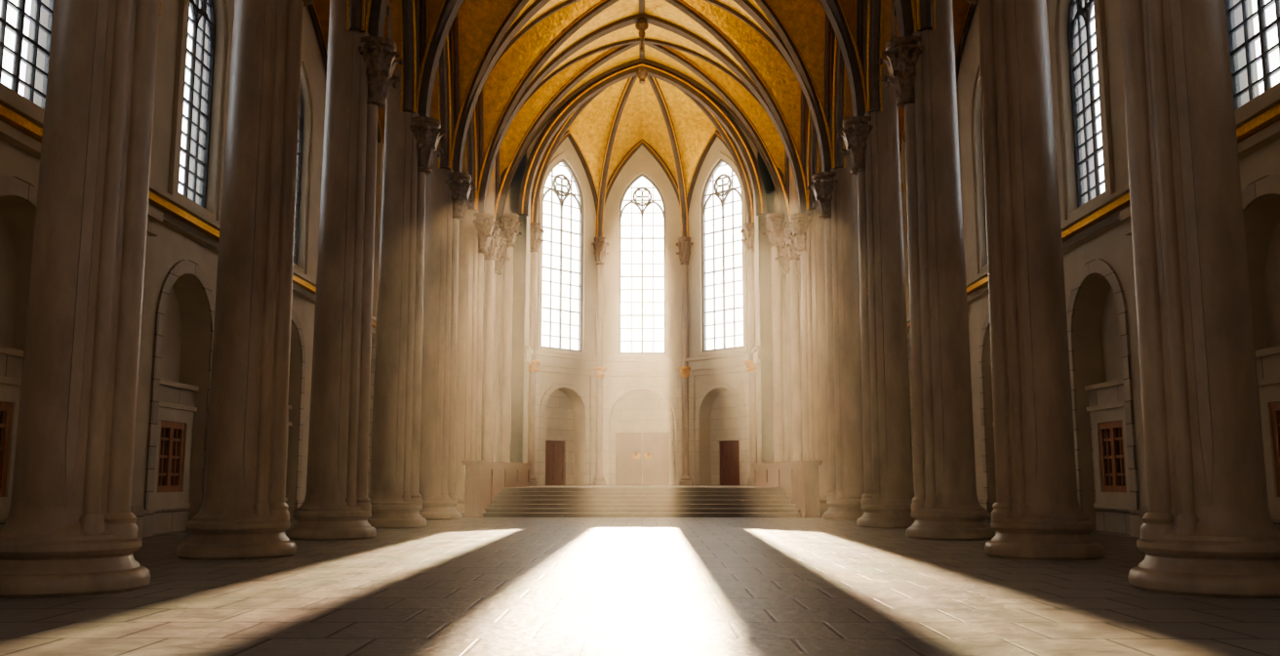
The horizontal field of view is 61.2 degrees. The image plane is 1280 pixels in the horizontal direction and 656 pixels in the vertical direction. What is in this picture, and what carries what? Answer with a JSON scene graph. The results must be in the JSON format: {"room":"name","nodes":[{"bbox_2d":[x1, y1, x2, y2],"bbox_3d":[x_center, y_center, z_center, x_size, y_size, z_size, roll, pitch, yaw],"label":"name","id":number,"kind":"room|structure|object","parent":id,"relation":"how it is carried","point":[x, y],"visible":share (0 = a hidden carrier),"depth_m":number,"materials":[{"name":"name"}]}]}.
{"room":"house of worship","nodes":[
{"label":"house of worship","id":0,"kind":"room"},
{"bbox_2d":[0,0,383,539],"bbox_3d":[-13.879,-7.068,27.279,1.820,25.300,61.200,0,-8,0],"label":"wall","id":1,"kind":"structure","parent":0,"point":[181,249],"depth_m":32.17,"materials":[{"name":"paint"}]},
{"bbox_2d":[0,375,21,519],"bbox_3d":[-13.850,2.513,22.840,0.340,3.040,2.750,0,-8,0],"label":"window","id":2,"kind":"structure","parent":1,"relation":"in","point":[10,387],"depth_m":23.61,"materials":[{"name":"paint"}]},
{"bbox_2d":[0,0,54,109],"bbox_3d":[-13.899,-8.966,24.584,0.200,7.980,2.760,0,-8,0],"label":"window","id":3,"kind":"structure","parent":1,"relation":"in","point":[20,8],"depth_m":24.51,"materials":[{"name":"glass"}]},
{"bbox_2d":[152,400,197,509],"bbox_3d":[-13.818,3.754,31.784,0.340,3.040,2.750,0,-8,0],"label":"window","id":4,"kind":"structure","parent":1,"relation":"in","point":[175,420],"depth_m":31.89,"materials":[{"name":"paint"}]},
{"bbox_2d":[177,0,215,208],"bbox_3d":[-13.868,-7.725,33.529,0.200,7.980,2.760,0,-8,0],"label":"window","id":5,"kind":"structure","parent":1,"relation":"in","point":[206,11],"depth_m":34.12,"materials":[{"name":"glass"}]},
{"bbox_2d":[283,421,291,501],"bbox_3d":[-13.787,5.005,40.798,0.340,3.040,2.750,0,-8,0],"label":"window","id":6,"kind":"structure","parent":1,"relation":"in","point":[289,422],"depth_m":41.93,"materials":[{"name":"paint"}]},
{"bbox_2d":[293,92,303,264],"bbox_3d":[-13.836,-6.474,42.542,0.200,7.980,2.760,0,-8,0],"label":"window","id":7,"kind":"structure","parent":1,"relation":"in","point":[300,119],"depth_m":43.74,"materials":[{"name":"glass"}]},
{"bbox_2d":[307,0,391,148],"bbox_3d":[-10.984,-13.409,29.749,5.919,4.779,54.962,0,-8,0],"label":"ceiling","id":8,"kind":"structure","parent":0,"point":[319,10],"depth_m":45.31,"materials":[{"name":"paint"}]},
{"bbox_2d":[346,0,493,209],"bbox_3d":[-8.249,-14.117,28.136,0.841,11.100,61.000,0,-8,0],"label":"wall","id":9,"kind":"structure","parent":0,"point":[403,12],"depth_m":37.78,"materials":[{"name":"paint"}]},
{"bbox_2d":[0,514,1279,655],"bbox_3d":[0.021,5.769,28.477,29.200,0.400,70.000,0,-8,0],"label":"floor","id":10,"kind":"structure","parent":0,"point":[463,585],"depth_m":13.96,"materials":[{"name":"beige stone"}]},
{"bbox_2d":[0,0,159,597],"bbox_3d":[-8.261,-6.846,17.233,2.685,21.500,2.360,0,-8,0],"label":"stone column","id":11,"kind":"structure","parent":10,"relation":"on","point":[70,528],"depth_m":15.81,"materials":[{"name":"beige stone"}]},
{"bbox_2d":[176,0,314,559],"bbox_3d":[-8.237,-5.898,24.068,2.685,21.500,2.360,0,-8,0],"label":"stone column","id":12,"kind":"structure","parent":10,"relation":"on","point":[244,513],"depth_m":22.83,"materials":[{"name":"beige stone"}]},
{"bbox_2d":[286,0,404,539],"bbox_3d":[-8.213,-4.950,30.902,2.685,21.500,2.360,0,-8,0],"label":"stone column","id":13,"kind":"structure","parent":10,"relation":"on","point":[360,65],"depth_m":29.86,"materials":[{"name":"beige stone"}]},
{"bbox_2d":[367,0,446,527],"bbox_3d":[-8.189,-4.001,37.737,2.685,21.500,2.360,0,-8,0],"label":"stone column","id":14,"kind":"structure","parent":10,"relation":"on","point":[411,140],"depth_m":36.74,"materials":[{"name":"beige stone"}]},
{"bbox_2d":[418,27,477,519],"bbox_3d":[-8.165,-3.053,44.571,2.685,21.500,2.360,0,-8,0],"label":"stone column","id":15,"kind":"structure","parent":10,"relation":"on","point":[447,190],"depth_m":43.59,"materials":[{"name":"beige stone"}]},
{"bbox_2d":[454,102,498,514],"bbox_3d":[-8.141,-2.104,51.406,2.685,21.500,2.360,0,-8,0],"label":"stone column","id":16,"kind":"structure","parent":10,"relation":"on","point":[475,230],"depth_m":50.55,"materials":[{"name":"beige stone"}]},
{"bbox_2d":[481,227,503,461],"bbox_3d":[-7.494,1.967,53.464,1.261,14.000,1.261,0,-8,0],"label":"shaft","id":17,"kind":"object","parent":10,"relation":"on","point":[494,247],"visible":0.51,"depth_m":53.44,"materials":[{"name":"stone"}]},
{"bbox_2d":[480,160,510,461],"bbox_3d":[-8.123,-1.403,56.457,2.685,21.500,2.360,0,-8,0],"label":"stone column","id":18,"kind":"structure","parent":10,"relation":"on","point":[490,205],"depth_m":56.10,"materials":[{"name":"beige stone"}]},
{"bbox_2d":[495,212,522,462],"bbox_3d":[-6.934,1.658,56.331,1.408,15.400,1.408,0,-8,0],"label":"shaft","id":19,"kind":"object","parent":10,"relation":"on","point":[510,222],"visible":0.7,"depth_m":56.34,"materials":[{"name":"stone"}]},
{"bbox_2d":[482,484,800,517],"bbox_3d":[0.109,8.421,53.409,13.800,1.200,17.080,0,-8,0],"label":"steps","id":20,"kind":"structure","parent":10,"relation":"on","point":[564,500],"depth_m":46.52,"materials":[{"name":"stone"}]},
{"bbox_2d":[461,460,532,517],"bbox_3d":[-6.304,7.201,48.694,0.830,2.320,8.436,-1,-8,9],"label":"parapet","id":21,"kind":"object","parent":20,"relation":"on","point":[484,479],"visible":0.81,"depth_m":45.84,"materials":[{"name":"beige stone"}]},
{"bbox_2d":[751,460,822,517],"bbox_3d":[6.488,7.195,48.650,0.830,2.320,8.436,1,-8,-8],"label":"parapet","id":22,"kind":"object","parent":20,"relation":"on","point":[799,479],"visible":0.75,"depth_m":45.79,"materials":[{"name":"beige stone"}]},
{"bbox_2d":[761,212,789,461],"bbox_3d":[7.165,1.651,56.282,1.408,15.400,1.408,0,-8,0],"label":"shaft","id":23,"kind":"object","parent":10,"relation":"on","point":[774,221],"visible":0.69,"depth_m":56.29,"materials":[{"name":"stone"}]},
{"bbox_2d":[774,161,803,461],"bbox_3d":[8.352,-1.411,56.400,2.685,21.500,2.360,0,-8,0],"label":"stone column","id":24,"kind":"structure","parent":10,"relation":"on","point":[793,202],"depth_m":56.05,"materials":[{"name":"beige stone"}]},
{"bbox_2d":[780,227,802,460],"bbox_3d":[7.706,1.960,53.411,1.261,14.000,1.261,0,-8,0],"label":"shaft","id":25,"kind":"object","parent":10,"relation":"on","point":[793,259],"visible":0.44,"depth_m":53.38,"materials":[{"name":"stone"}]},
{"bbox_2d":[785,102,829,514],"bbox_3d":[8.334,-2.112,51.349,2.685,21.500,2.360,0,-8,0],"label":"stone column","id":26,"kind":"structure","parent":10,"relation":"on","point":[807,228],"depth_m":50.51,"materials":[{"name":"beige stone"}]},
{"bbox_2d":[806,27,864,519],"bbox_3d":[8.310,-3.061,44.514,2.685,21.500,2.360,0,-8,0],"label":"stone column","id":27,"kind":"structure","parent":10,"relation":"on","point":[835,191],"depth_m":43.54,"materials":[{"name":"beige stone"}]},
{"bbox_2d":[836,0,915,527],"bbox_3d":[8.286,-4.009,37.680,2.685,21.500,2.360,0,-8,0],"label":"stone column","id":28,"kind":"structure","parent":10,"relation":"on","point":[871,140],"depth_m":36.69,"materials":[{"name":"beige stone"}]},
{"bbox_2d":[878,0,996,539],"bbox_3d":[8.262,-4.957,30.845,2.685,21.500,2.360,0,-8,0],"label":"stone column","id":29,"kind":"structure","parent":10,"relation":"on","point":[945,504],"depth_m":29.80,"materials":[{"name":"beige stone"}]},
{"bbox_2d":[967,0,1104,559],"bbox_3d":[8.238,-5.906,24.011,2.685,21.500,2.360,0,-8,0],"label":"stone column","id":30,"kind":"structure","parent":10,"relation":"on","point":[1037,513],"depth_m":22.79,"materials":[{"name":"beige stone"}]},
{"bbox_2d":[1119,0,1279,598],"bbox_3d":[8.214,-6.854,17.177,2.685,21.500,2.360,0,-8,0],"label":"stone column","id":31,"kind":"structure","parent":10,"relation":"on","point":[1208,528],"depth_m":15.77,"materials":[{"name":"beige stone"}]},
{"bbox_2d":[427,0,855,175],"bbox_3d":[0.010,-13.734,28.054,15.400,10.120,61.000,0,-8,0],"label":"ceiling","id":32,"kind":"structure","parent":0,"point":[479,20],"depth_m":51.64,"materials":[{"name":"paint"}]},
{"bbox_2d":[495,112,789,485],"bbox_3d":[0.130,-2.388,61.007,29.600,25.300,7.400,0,-8,0],"label":"wall","id":33,"kind":"structure","parent":0,"point":[641,391],"depth_m":61.85,"materials":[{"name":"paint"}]},
{"bbox_2d":[527,222,544,485],"bbox_3d":[-5.871,1.361,59.280,1.067,14.400,1.066,0,-8,0],"label":"shaft","id":34,"kind":"object","parent":33,"relation":"attached to","point":[536,231],"depth_m":59.25,"materials":[{"name":"beige stone"}]},
{"bbox_2d":[543,436,568,484],"bbox_3d":[-4.802,7.462,60.762,1.900,2.720,0.240,8,-11,-44],"label":"door","id":35,"kind":"structure","parent":33,"relation":"in","point":[555,453],"depth_m":60.82,"materials":[{"name":"brown wood"}]},
{"bbox_2d":[541,159,583,352],"bbox_3d":[-4.514,-4.264,61.925,3.210,11.230,0.200,8,-11,-44],"label":"window","id":36,"kind":"structure","parent":33,"relation":"in","point":[553,188],"depth_m":62.23,"materials":[{"name":"glass"}]},
{"bbox_2d":[591,236,608,484],"bbox_3d":[-2.346,1.842,62.748,1.066,14.400,1.066,0,-8,0],"label":"shaft","id":37,"kind":"object","parent":33,"relation":"attached to","point":[600,246],"depth_m":62.68,"materials":[{"name":"beige stone"}]},
{"bbox_2d":[618,173,666,354],"bbox_3d":[0.139,-3.841,63.884,2.810,10.930,0.200,0,-8,0],"label":"window","id":38,"kind":"structure","parent":33,"relation":"in","point":[650,200],"depth_m":63.91,"materials":[{"name":"glass"}]},
{"bbox_2d":[528,360,756,377],"bbox_3d":[0.132,2.338,60.870,12.760,0.600,4.331,0,-8,0],"label":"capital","id":39,"kind":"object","parent":33,"relation":"attached to","point":[533,367],"depth_m":59.23,"materials":[{"name":"beige stone"}]},
{"bbox_2d":[611,428,673,484],"bbox_3d":[0.140,7.442,62.436,3.500,3.220,0.267,0,-8,0],"label":"door","id":40,"kind":"structure","parent":33,"relation":"in","point":[626,444],"depth_m":62.41,"materials":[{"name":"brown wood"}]},
{"bbox_2d":[676,236,693,484],"bbox_3d":[2.622,1.839,62.730,1.066,14.400,1.066,0,-8,0],"label":"shaft","id":41,"kind":"object","parent":33,"relation":"attached to","point":[684,246],"depth_m":62.66,"materials":[{"name":"beige stone"}]},
{"bbox_2d":[701,159,743,352],"bbox_3d":[4.778,-4.269,61.892,0.200,11.230,3.210,8,-11,-44],"label":"window","id":42,"kind":"structure","parent":33,"relation":"in","point":[731,187],"depth_m":62.20,"materials":[{"name":"glass"}]},
{"bbox_2d":[716,436,741,484],"bbox_3d":[5.069,7.458,60.728,0.240,2.720,1.900,8,-11,-44],"label":"door","id":43,"kind":"structure","parent":33,"relation":"in","point":[728,453],"depth_m":60.79,"materials":[{"name":"brown wood"}]},
{"bbox_2d":[740,222,757,485],"bbox_3d":[6.122,1.355,59.239,1.067,14.400,1.066,0,-8,0],"label":"shaft","id":44,"kind":"object","parent":33,"relation":"attached to","point":[748,228],"depth_m":59.19,"materials":[{"name":"beige stone"}]},
{"bbox_2d":[531,78,753,193],"bbox_3d":[0.128,-9.849,61.437,12.400,8.600,6.200,0,-8,0],"label":"ceiling","id":45,"kind":"structure","parent":0,"point":[642,118],"depth_m":63.04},
{"bbox_2d":[364,0,917,237],"bbox_3d":[0.021,-13.560,31.046,16.440,10.643,67.729,0,-8,0],"label":"ribs","id":46,"kind":"object","parent":45,"relation":"attached to","point":[568,109],"visible":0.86,"depth_m":51.98,"materials":[{"name":"stone"}]},
{"bbox_2d":[791,0,935,209],"bbox_3d":[8.270,-14.125,28.079,0.841,11.100,61.000,0,-8,0],"label":"wall","id":47,"kind":"structure","parent":0,"point":[879,12],"depth_m":37.68,"materials":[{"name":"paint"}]},
{"bbox_2d":[891,0,976,162],"bbox_3d":[11.016,-13.420,29.673,5.919,4.779,54.962,0,-8,0],"label":"ceiling","id":48,"kind":"structure","parent":0,"point":[963,11],"depth_m":45.27,"materials":[{"name":"paint"}]},
{"bbox_2d":[900,0,1279,537],"bbox_3d":[13.901,-7.081,27.183,1.820,25.300,61.200,0,-8,0],"label":"wall","id":49,"kind":"structure","parent":0,"point":[1097,239],"depth_m":32.82,"materials":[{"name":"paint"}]},
{"bbox_2d":[981,121,987,256],"bbox_3d":[13.964,-6.488,42.446,0.200,7.980,2.760,0,-8,0],"label":"window","id":50,"kind":"structure","parent":49,"relation":"in","point":[981,122],"depth_m":43.67,"materials":[{"name":"glass"}]},
{"bbox_2d":[1067,0,1105,207],"bbox_3d":[13.932,-7.738,33.432,0.200,7.980,2.760,0,-8,0],"label":"window","id":51,"kind":"structure","parent":49,"relation":"in","point":[1074,17],"depth_m":33.99,"materials":[{"name":"glass"}]},
{"bbox_2d":[1086,400,1130,509],"bbox_3d":[13.882,3.741,31.688,0.340,3.040,2.750,0,-8,0],"label":"window","id":52,"kind":"structure","parent":49,"relation":"in","point":[1108,420],"depth_m":31.79,"materials":[{"name":"paint"}]},
{"bbox_2d":[1224,0,1279,110],"bbox_3d":[13.900,-8.979,24.488,0.200,7.980,2.760,0,-8,0],"label":"window","id":53,"kind":"structure","parent":49,"relation":"in","point":[1261,34],"depth_m":24.67,"materials":[{"name":"glass"}]},
{"bbox_2d":[1257,375,1279,519],"bbox_3d":[13.850,2.500,22.744,0.340,3.040,2.750,0,-8,0],"label":"window","id":54,"kind":"structure","parent":49,"relation":"in","point":[1268,387],"depth_m":23.61,"materials":[{"name":"paint"}]}
]}

